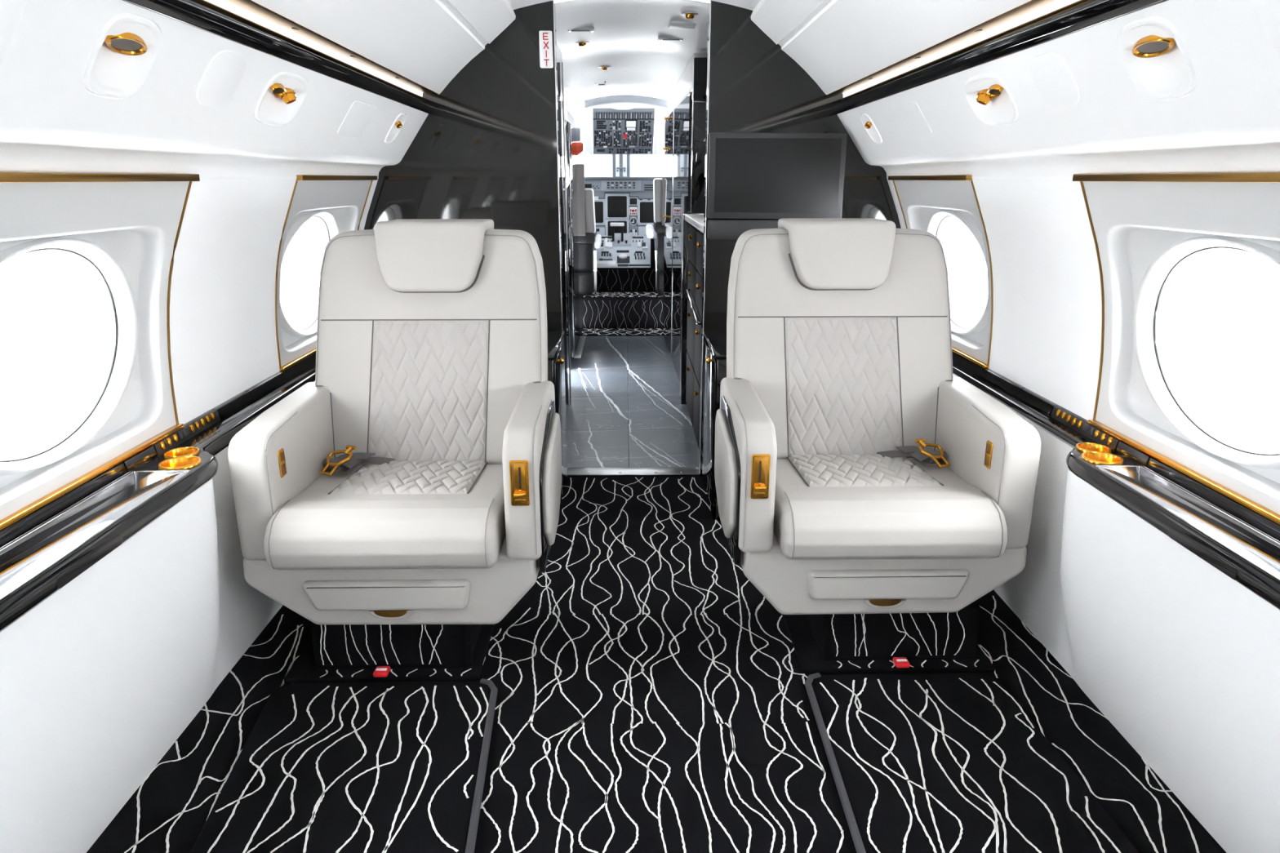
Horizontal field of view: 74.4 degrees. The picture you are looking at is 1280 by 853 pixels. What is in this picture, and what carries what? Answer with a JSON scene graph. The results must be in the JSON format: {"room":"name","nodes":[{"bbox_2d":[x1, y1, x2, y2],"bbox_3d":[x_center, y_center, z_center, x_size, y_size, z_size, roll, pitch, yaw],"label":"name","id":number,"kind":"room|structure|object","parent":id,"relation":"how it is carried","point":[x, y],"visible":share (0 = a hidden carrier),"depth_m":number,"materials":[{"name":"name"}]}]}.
{"room":"aircraft cabin","nodes":[
{"label":"aircraft cabin","id":0,"kind":"room"},
{"bbox_2d":[0,176,378,852],"bbox_3d":[-0.983,0.487,0.462,0.145,1.205,6.042,0,16,-1],"label":"wall","id":1,"kind":"structure","parent":0,"point":[100,679],"depth_m":1.70,"materials":[{"name":"white plastic"}]},
{"bbox_2d":[0,172,199,529],"bbox_3d":[-1.046,-0.165,1.534,0.207,0.568,0.752,0,16,-1],"label":"window","id":2,"kind":"structure","parent":1,"relation":"in","point":[120,232],"depth_m":1.69,"materials":[{"name":"white plastic"}]},
{"bbox_2d":[0,352,315,632],"bbox_3d":[-0.984,0.494,0.463,0.172,0.091,6.042,0,16,-1],"label":"ledge","id":3,"kind":"object","parent":1,"relation":"attached to","point":[42,552],"visible":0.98,"depth_m":1.57,"materials":[{"name":"black paint"}]},
{"bbox_2d":[151,409,220,457],"bbox_3d":[-1.073,0.012,1.992,0.024,0.029,0.294,0,16,-1],"label":"switch plate","id":4,"kind":"object","parent":3,"relation":"attached to","point":[205,423],"depth_m":1.98,"materials":[{"name":"grey"}]},
{"bbox_2d":[0,0,428,181],"bbox_3d":[-0.838,-0.224,0.255,0.211,0.297,6.042,0,16,-1],"label":"panel","id":5,"kind":"object","parent":1,"relation":"attached to","point":[86,86],"visible":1,"depth_m":1.48,"materials":[{"name":"white plastic"}]},
{"bbox_2d":[275,174,377,370],"bbox_3d":[-1.068,-0.547,2.834,0.207,0.568,0.752,0,16,-1],"label":"window","id":6,"kind":"structure","parent":1,"relation":"in","point":[335,205],"depth_m":2.73,"materials":[{"name":"white plastic"}]},
{"bbox_2d":[556,44,569,418],"bbox_3d":[-0.416,-0.834,3.899,0.075,1.800,1.156,0,16,-1],"label":"wall","id":7,"kind":"structure","parent":0,"point":[559,58],"depth_m":4.24,"materials":[{"name":"black paint"}]},
{"bbox_2d":[561,62,571,404],"bbox_3d":[-0.383,-0.959,4.409,0.008,1.748,0.012,0,16,-1],"label":"trim","id":8,"kind":"structure","parent":7,"relation":"attached to","point":[562,75],"depth_m":4.38,"materials":[{"name":"silver metal"}]},
{"bbox_2d":[564,79,575,119],"bbox_3d":[-0.560,-2.060,5.212,0.200,0.170,2.060,0,16,-1],"label":"wall","id":9,"kind":"structure","parent":0,"point":[569,99],"depth_m":5.56,"materials":[{"name":"white plastic"}]},
{"bbox_2d":[564,109,575,128],"bbox_3d":[-0.569,-2.111,5.802,0.200,0.065,0.900,0,16,-1],"label":"wall","id":10,"kind":"structure","parent":0,"point":[569,117],"depth_m":5.64,"materials":[{"name":"white plastic"}]},
{"bbox_2d":[564,119,580,367],"bbox_3d":[-0.486,-1.286,5.879,0.042,1.550,1.220,0,16,-1],"label":"wall","id":11,"kind":"structure","parent":0,"point":[572,131],"depth_m":5.85,"materials":[{"name":"black paint"}]},
{"bbox_2d":[568,123,574,358],"bbox_3d":[-0.457,-1.208,5.627,0.006,1.538,0.012,0,16,-1],"label":"trim","id":12,"kind":"structure","parent":11,"relation":"attached to","point":[568,123],"depth_m":5.62,"materials":[{"name":"silver metal"}]},
{"bbox_2d":[574,336,586,358],"bbox_3d":[-0.443,-0.593,6.256,0.047,0.005,0.850,0,16,-1],"label":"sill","id":13,"kind":"structure","parent":11,"relation":"attached to","point":[579,350],"depth_m":6.21,"materials":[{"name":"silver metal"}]},
{"bbox_2d":[579,271,663,336],"bbox_3d":[-0.096,-1.170,7.799,1.900,0.283,2.375,0,16,-1],"label":"carpeted step","id":14,"kind":"structure","parent":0,"point":[602,313],"depth_m":6.96,"materials":[{"name":"black carpet"}]},
{"bbox_2d":[576,164,601,295],"bbox_3d":[-0.448,-1.672,7.147,0.231,1.050,0.550,0,16,-1],"label":"seat","id":15,"kind":"object","parent":14,"relation":"on","point":[588,239],"visible":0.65,"depth_m":6.98,"materials":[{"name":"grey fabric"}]},
{"bbox_2d":[595,222,656,291],"bbox_3d":[-0.133,-1.515,7.480,0.531,0.560,0.592,0,16,-1],"label":"console","id":16,"kind":"object","parent":14,"relation":"on","point":[624,263],"visible":1,"depth_m":7.28,"materials":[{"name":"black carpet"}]},
{"bbox_2d":[645,177,664,295],"bbox_3d":[0.201,-1.627,7.171,0.297,0.950,0.550,0,16,-1],"label":"seat","id":17,"kind":"object","parent":14,"relation":"on","point":[658,183],"visible":0.49,"depth_m":7.00,"materials":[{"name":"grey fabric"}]},
{"bbox_2d":[574,98,671,109],"bbox_3d":[-0.083,-2.411,6.592,1.900,0.265,0.690,0,16,-1],"label":"ceiling","id":18,"kind":"structure","parent":0,"point":[578,103],"depth_m":6.55,"materials":[{"name":"white plastic"}]},
{"bbox_2d":[580,106,666,155],"bbox_3d":[-0.131,-2.438,6.974,0.685,0.350,0.520,0,16,-1],"label":"switch panel","id":19,"kind":"object","parent":18,"relation":"attached to","point":[615,131],"visible":1,"depth_m":6.96,"materials":[{"name":"grey plastic"}]},
{"bbox_2d":[594,103,653,109],"bbox_3d":[-0.133,-2.484,6.565,0.600,0.030,0.280,0,16,-1],"label":"fairing","id":20,"kind":"object","parent":18,"relation":"attached to","point":[616,106],"visible":0.88,"depth_m":6.51,"materials":[{"name":"white plastic"}]},
{"bbox_2d":[575,106,671,154],"bbox_3d":[-0.096,-2.573,7.425,1.900,0.425,1.000,0,16,-1],"label":"ceiling","id":21,"kind":"structure","parent":0,"point":[578,113],"depth_m":7.13,"materials":[{"name":"white plastic"}]},
{"bbox_2d":[577,153,612,155],"bbox_3d":[-0.493,-2.444,7.972,0.486,0.270,0.030,0,16,-1],"label":"window","id":22,"kind":"structure","parent":21,"relation":"attached to","point":[583,154],"depth_m":7.93,"materials":[{"name":"white"}]},
{"bbox_2d":[630,153,664,155],"bbox_3d":[0.182,-2.447,7.983,0.572,0.270,0.030,0,16,-1],"label":"window","id":23,"kind":"structure","parent":21,"relation":"attached to","point":[653,153],"depth_m":7.93,"materials":[{"name":"white"}]},
{"bbox_2d":[554,0,709,97],"bbox_3d":[-0.040,-1.979,4.620,0.860,0.081,3.258,0,16,-1],"label":"ceiling","id":24,"kind":"structure","parent":0,"point":[624,38],"depth_m":4.03,"materials":[{"name":"white plastic"}]},
{"bbox_2d":[568,26,595,31],"bbox_3d":[-0.256,-1.714,3.641,0.120,0.014,0.060,0,16,-1],"label":"ceiling vent","id":25,"kind":"object","parent":24,"relation":"in","point":[583,28],"visible":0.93,"depth_m":3.62,"materials":[{"name":"white metal"}]},
{"bbox_2d":[575,40,589,46],"bbox_3d":[-0.272,-1.799,3.970,0.068,0.020,0.068,0,16,-1],"label":"recessed light","id":26,"kind":"object","parent":24,"relation":"in","point":[581,43],"visible":1,"depth_m":3.96,"materials":[{"name":"gold metal"}]},
{"bbox_2d":[593,81,605,85],"bbox_3d":[-0.264,-2.253,5.536,0.083,0.026,0.010,0,16,-1],"label":"handle","id":27,"kind":"object","parent":24,"relation":"attached to","point":[594,82],"visible":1,"depth_m":5.53,"materials":[{"name":"silver metal"}]},
{"bbox_2d":[599,65,610,70],"bbox_3d":[-0.205,-2.077,4.890,0.068,0.020,0.068,0,16,-1],"label":"recessed light","id":28,"kind":"object","parent":24,"relation":"in","point":[603,67],"visible":1,"depth_m":4.88,"materials":[{"name":"gold metal"}]},
{"bbox_2d":[657,35,683,40],"bbox_3d":[0.144,-1.797,3.905,0.120,0.014,0.060,0,16,-1],"label":"ceiling vent","id":29,"kind":"object","parent":24,"relation":"in","point":[660,37],"visible":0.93,"depth_m":3.88,"materials":[{"name":"white"}]},
{"bbox_2d":[668,20,696,28],"bbox_3d":[0.183,-1.685,3.537,0.120,0.012,0.130,0,16,-1],"label":"ceiling hatch","id":30,"kind":"object","parent":24,"relation":"attached to","point":[673,24],"visible":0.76,"depth_m":3.51,"materials":[{"name":"white"}]},
{"bbox_2d":[680,11,698,19],"bbox_3d":[0.194,-1.600,3.286,0.068,0.020,0.068,0,16,-1],"label":"recessed light","id":31,"kind":"object","parent":24,"relation":"in","point":[689,15],"visible":1,"depth_m":3.27,"materials":[{"name":"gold metal"}]},
{"bbox_2d":[565,336,698,470],"bbox_3d":[-0.081,-0.251,5.191,0.780,0.052,3.298,0,16,-1],"label":"floor","id":32,"kind":"structure","parent":0,"point":[626,410],"depth_m":4.55,"materials":[{"name":"grey tile"}]},
{"bbox_2d":[679,213,697,404],"bbox_3d":[0.271,-0.633,4.593,0.092,1.019,0.160,0,16,-1],"label":"cabinet","id":33,"kind":"object","parent":32,"relation":"on","point":[684,246],"visible":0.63,"depth_m":4.54,"materials":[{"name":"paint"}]},
{"bbox_2d":[684,57,707,450],"bbox_3d":[0.431,-0.831,3.886,0.390,1.800,1.070,0,16,-1],"label":"tall cabinet","id":34,"kind":"object","parent":32,"relation":"on","point":[695,228],"visible":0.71,"depth_m":4.12,"materials":[{"name":"black paint"}]},
{"bbox_2d":[684,213,704,232],"bbox_3d":[0.413,-0.933,3.856,0.346,0.030,1.070,0,16,-1],"label":"countertop","id":35,"kind":"structure","parent":34,"relation":"on","point":[696,220],"depth_m":3.90,"materials":[{"name":"white"}]},
{"bbox_2d":[364,0,901,475],"bbox_3d":[-0.024,-0.685,3.313,2.200,1.845,0.060,0,16,-1],"label":"wall","id":36,"kind":"structure","parent":0,"point":[486,147],"depth_m":3.16,"materials":[{"name":"black paint"}]},
{"bbox_2d":[122,0,433,113],"bbox_3d":[-0.732,-0.361,0.216,0.031,0.111,6.042,0,16,-1],"label":"trim","id":37,"kind":"structure","parent":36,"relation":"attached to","point":[206,15],"depth_m":1.71,"materials":[{"name":"black paint"}]},
{"bbox_2d":[207,0,423,96],"bbox_3d":[-0.747,-0.393,0.207,0.015,0.092,6.042,0,16,-1],"label":"trim","id":38,"kind":"structure","parent":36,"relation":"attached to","point":[226,4],"depth_m":1.96,"materials":[{"name":"white plastic"}]},
{"bbox_2d":[226,0,439,94],"bbox_3d":[-0.716,-0.403,0.204,0.051,0.068,6.042,0,16,-1],"label":"trim","id":39,"kind":"structure","parent":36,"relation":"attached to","point":[249,5],"depth_m":1.95,"materials":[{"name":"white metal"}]},
{"bbox_2d":[538,30,553,67],"bbox_3d":[-0.342,-1.373,3.071,0.048,0.125,0.008,0,16,-1],"label":"exit sign","id":40,"kind":"object","parent":36,"relation":"attached to","point":[545,37],"visible":1,"depth_m":3.07,"materials":[{"name":"white plastic"}]},
{"bbox_2d":[552,0,563,331],"bbox_3d":[-0.310,-0.668,3.280,0.004,1.830,0.008,0,16,-1],"label":"trim","id":41,"kind":"structure","parent":36,"relation":"attached to","point":[553,0],"depth_m":3.18,"materials":[{"name":"silver metal"}]},
{"bbox_2d":[566,466,699,476],"bbox_3d":[-0.028,0.191,3.582,0.559,0.012,0.089,0,16,-1],"label":"threshold strip","id":42,"kind":"object","parent":36,"relation":"in","point":[638,471],"depth_m":3.57,"materials":[{"name":"silver metal"}]},
{"bbox_2d":[699,0,711,475],"bbox_3d":[0.254,-0.670,3.289,0.004,1.830,0.008,0,16,-1],"label":"trim","id":43,"kind":"structure","parent":36,"relation":"attached to","point":[710,0],"depth_m":3.26,"materials":[{"name":"silver metal"}]},
{"bbox_2d":[706,219,778,239],"bbox_3d":[0.516,-0.758,3.242,0.511,0.074,0.051,0,16,-1],"label":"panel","id":44,"kind":"object","parent":36,"relation":"attached to","point":[717,229],"visible":0.49,"depth_m":3.21,"materials":[{"name":"grey"}]},
{"bbox_2d":[706,132,847,218],"bbox_3d":[0.512,-0.942,3.177,0.508,0.313,0.050,0,16,-1],"label":"wall screen","id":45,"kind":"object","parent":36,"relation":"attached to","point":[751,175],"visible":0.86,"depth_m":3.15,"materials":[{"name":"grey"}]},
{"bbox_2d":[826,0,1055,95],"bbox_3d":[0.765,-0.410,0.227,0.051,0.068,6.042,0,16,-1],"label":"trim","id":46,"kind":"structure","parent":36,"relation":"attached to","point":[1032,5],"depth_m":1.96,"materials":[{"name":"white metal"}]},
{"bbox_2d":[842,0,1076,97],"bbox_3d":[0.796,-0.400,0.231,0.015,0.092,6.042,0,16,-1],"label":"light strip","id":47,"kind":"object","parent":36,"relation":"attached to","point":[1056,4],"depth_m":1.96,"materials":[{"name":"white plastic"}]},
{"bbox_2d":[832,0,1168,114],"bbox_3d":[0.781,-0.368,0.239,0.031,0.111,6.042,0,16,-1],"label":"trim","id":48,"kind":"structure","parent":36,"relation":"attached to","point":[1077,15],"depth_m":1.71,"materials":[{"name":"black paint"}]},
{"bbox_2d":[251,0,1031,94],"bbox_3d":[0.025,-0.568,0.168,1.444,0.401,6.042,0,16,-1],"label":"ceiling","id":49,"kind":"structure","parent":0,"point":[838,43],"depth_m":2.39,"materials":[{"name":"white plastic"}]},
{"bbox_2d":[86,475,1226,852],"bbox_3d":[0.035,1.088,0.657,2.340,0.061,6.045,0,16,-1],"label":"floor","id":50,"kind":"structure","parent":0,"point":[651,698],"depth_m":1.96,"materials":[{"name":"black carpet"}]},
{"bbox_2d":[190,678,497,852],"bbox_3d":[-0.579,0.773,1.586,0.602,0.022,1.026,0,16,-1],"label":"floor mat","id":51,"kind":"object","parent":50,"relation":"on","point":[322,767],"visible":1,"depth_m":1.75,"materials":[{"name":"black carpet"}]},
{"bbox_2d":[284,621,494,683],"bbox_3d":[-0.645,0.503,2.260,0.480,0.160,0.408,0,16,-1],"label":"pedestal","id":52,"kind":"object","parent":50,"relation":"on","point":[334,653],"visible":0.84,"depth_m":2.11,"materials":[{"name":"black carpet"}]},
{"bbox_2d":[227,218,561,624],"bbox_3d":[-0.577,-0.042,2.168,0.728,0.927,0.722,0,16,-1],"label":"chair","id":53,"kind":"object","parent":52,"relation":"on","point":[416,479],"visible":1,"depth_m":2.20,"materials":[{"name":"grey leather"}]},
{"bbox_2d":[263,464,506,569],"bbox_3d":[-0.592,0.209,2.120,0.520,0.133,0.482,0,16,-1],"label":"seat cushion","id":54,"kind":"object","parent":53,"relation":"on","point":[343,517],"depth_m":1.92,"materials":[{"name":"grey leather"}]},
{"bbox_2d":[547,331,567,512],"bbox_3d":[-0.577,-0.015,3.212,0.605,0.616,0.489,0,16,-1],"label":"base cabinet","id":55,"kind":"object","parent":50,"relation":"on","point":[556,359],"visible":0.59,"depth_m":3.17,"materials":[{"name":"black paint"}]},
{"bbox_2d":[701,330,726,519],"bbox_3d":[0.538,-0.020,3.229,0.605,0.616,0.489,0,16,-1],"label":"base cabinet","id":56,"kind":"object","parent":50,"relation":"on","point":[715,341],"visible":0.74,"depth_m":3.12,"materials":[{"name":"black paint"}]},
{"bbox_2d":[782,600,995,674],"bbox_3d":[0.651,0.491,2.299,0.488,0.160,0.408,0,16,-1],"label":"pedestal","id":57,"kind":"object","parent":50,"relation":"on","point":[893,642],"visible":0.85,"depth_m":2.15,"materials":[{"name":"black carpet"}]},
{"bbox_2d":[714,217,1040,614],"bbox_3d":[0.572,-0.057,2.220,0.728,0.927,0.722,0,16,-1],"label":"chair","id":58,"kind":"object","parent":57,"relation":"on","point":[854,473],"visible":1,"depth_m":2.25,"materials":[{"name":"grey leather"}]},
{"bbox_2d":[773,457,1007,559],"bbox_3d":[0.591,0.194,2.171,0.520,0.133,0.482,0,16,-1],"label":"seat cushion","id":59,"kind":"object","parent":58,"relation":"on","point":[826,508],"depth_m":1.98,"materials":[{"name":"grey leather"}]},
{"bbox_2d":[804,672,1138,852],"bbox_3d":[0.659,0.765,1.612,0.547,0.022,1.039,0,16,-1],"label":"floor mat","id":60,"kind":"object","parent":50,"relation":"on","point":[919,763],"visible":1,"depth_m":1.75,"materials":[{"name":"black carpet"}]},
{"bbox_2d":[663,93,704,379],"bbox_3d":[0.270,-1.220,5.527,0.138,1.619,1.958,0,16,-1],"label":"wall","id":61,"kind":"structure","parent":0,"point":[677,203],"depth_m":5.37,"materials":[{"name":"black paint"}]},
{"bbox_2d":[671,110,674,347],"bbox_3d":[0.218,-1.251,5.630,0.008,1.618,0.020,0,16,-1],"label":"trim","id":62,"kind":"structure","parent":61,"relation":"attached to","point":[673,110],"depth_m":5.62,"materials":[{"name":"silver metal"}]},
{"bbox_2d":[671,53,707,112],"bbox_3d":[0.313,-2.057,5.186,0.136,0.160,2.140,0,16,-1],"label":"wall","id":63,"kind":"structure","parent":0,"point":[683,87],"depth_m":4.77,"materials":[{"name":"white plastic"}]},
{"bbox_2d":[584,94,667,108],"bbox_3d":[-0.102,-2.398,6.226,0.610,0.090,0.100,0,16,-1],"label":"trim","id":64,"kind":"structure","parent":63,"relation":"attached to","point":[614,99],"depth_m":6.18,"materials":[{"name":"grey plastic"}]},
{"bbox_2d":[886,176,1279,852],"bbox_3d":[1.039,0.478,0.493,0.135,1.205,6.042,0,16,-1],"label":"wall","id":65,"kind":"structure","parent":0,"point":[1181,658],"depth_m":1.76,"materials":[{"name":"white plastic"}]},
{"bbox_2d":[888,175,993,368],"bbox_3d":[1.035,-0.557,2.866,0.207,0.568,0.752,0,16,-1],"label":"window","id":66,"kind":"structure","parent":65,"relation":"in","point":[931,204],"depth_m":2.75,"materials":[{"name":"white plastic"}]},
{"bbox_2d":[837,0,1279,181],"bbox_3d":[0.887,-0.231,0.281,0.211,0.297,6.042,0,16,-1],"label":"panel","id":67,"kind":"object","parent":65,"relation":"attached to","point":[1170,86],"visible":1,"depth_m":1.51,"materials":[{"name":"white plastic"}]},
{"bbox_2d":[951,351,1279,609],"bbox_3d":[1.044,0.484,0.495,0.150,0.091,6.042,0,16,-1],"label":"ledge","id":68,"kind":"object","parent":65,"relation":"attached to","point":[1237,540],"visible":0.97,"depth_m":1.62,"materials":[{"name":"black paint"}]},
{"bbox_2d":[1050,405,1120,452],"bbox_3d":[1.071,0.002,2.025,0.024,0.029,0.294,0,16,-1],"label":"switch plate","id":69,"kind":"object","parent":68,"relation":"attached to","point":[1073,423],"depth_m":2.01,"materials":[{"name":"grey"}]},
{"bbox_2d":[1072,172,1279,524],"bbox_3d":[1.057,-0.174,1.567,0.207,0.568,0.752,0,16,-1],"label":"window","id":70,"kind":"structure","parent":65,"relation":"in","point":[1151,231],"depth_m":1.72,"materials":[{"name":"white plastic"}]},
{"bbox_3d":[-0.775,-1.589,6.463,0.565,1.800,0.080,0,16,-1],"label":"wall","id":71,"kind":"structure","parent":0,"visible":0},
{"bbox_2d":[574,127,580,141],"bbox_3d":[-0.499,-2.198,6.350,0.098,0.097,0.041,0,16,-1],"label":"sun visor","id":72,"kind":"object","parent":71,"relation":"attached to","point":[577,129],"visible":0.44,"depth_m":6.33,"materials":[{"name":"grey plastic"}]},
{"bbox_2d":[576,142,583,155],"bbox_3d":[-0.488,-2.095,6.380,0.120,0.105,0.042,0,16,-1],"label":"pouch","id":73,"kind":"object","parent":71,"relation":"attached to","point":[580,145],"visible":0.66,"depth_m":6.36,"materials":[{"name":"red fabric"}]},
{"bbox_3d":[-1.048,-1.592,7.802,0.060,1.050,2.500,0,16,-1],"label":"wall","id":74,"kind":"structure","parent":0,"visible":0},
{"bbox_2d":[612,154,630,176],"bbox_3d":[-0.176,-2.425,7.942,0.165,0.270,0.110,0,16,-1],"label":"trim","id":75,"kind":"structure","parent":74,"relation":"attached to","point":[620,162],"depth_m":7.90,"materials":[{"name":"grey metal"}]},
{"bbox_2d":[584,176,664,250],"bbox_3d":[-0.099,-1.965,7.786,1.800,0.655,0.610,0,16,-1],"label":"panel","id":76,"kind":"object","parent":74,"relation":"attached to","point":[628,200],"visible":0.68,"depth_m":7.62,"materials":[{"name":"grey"}]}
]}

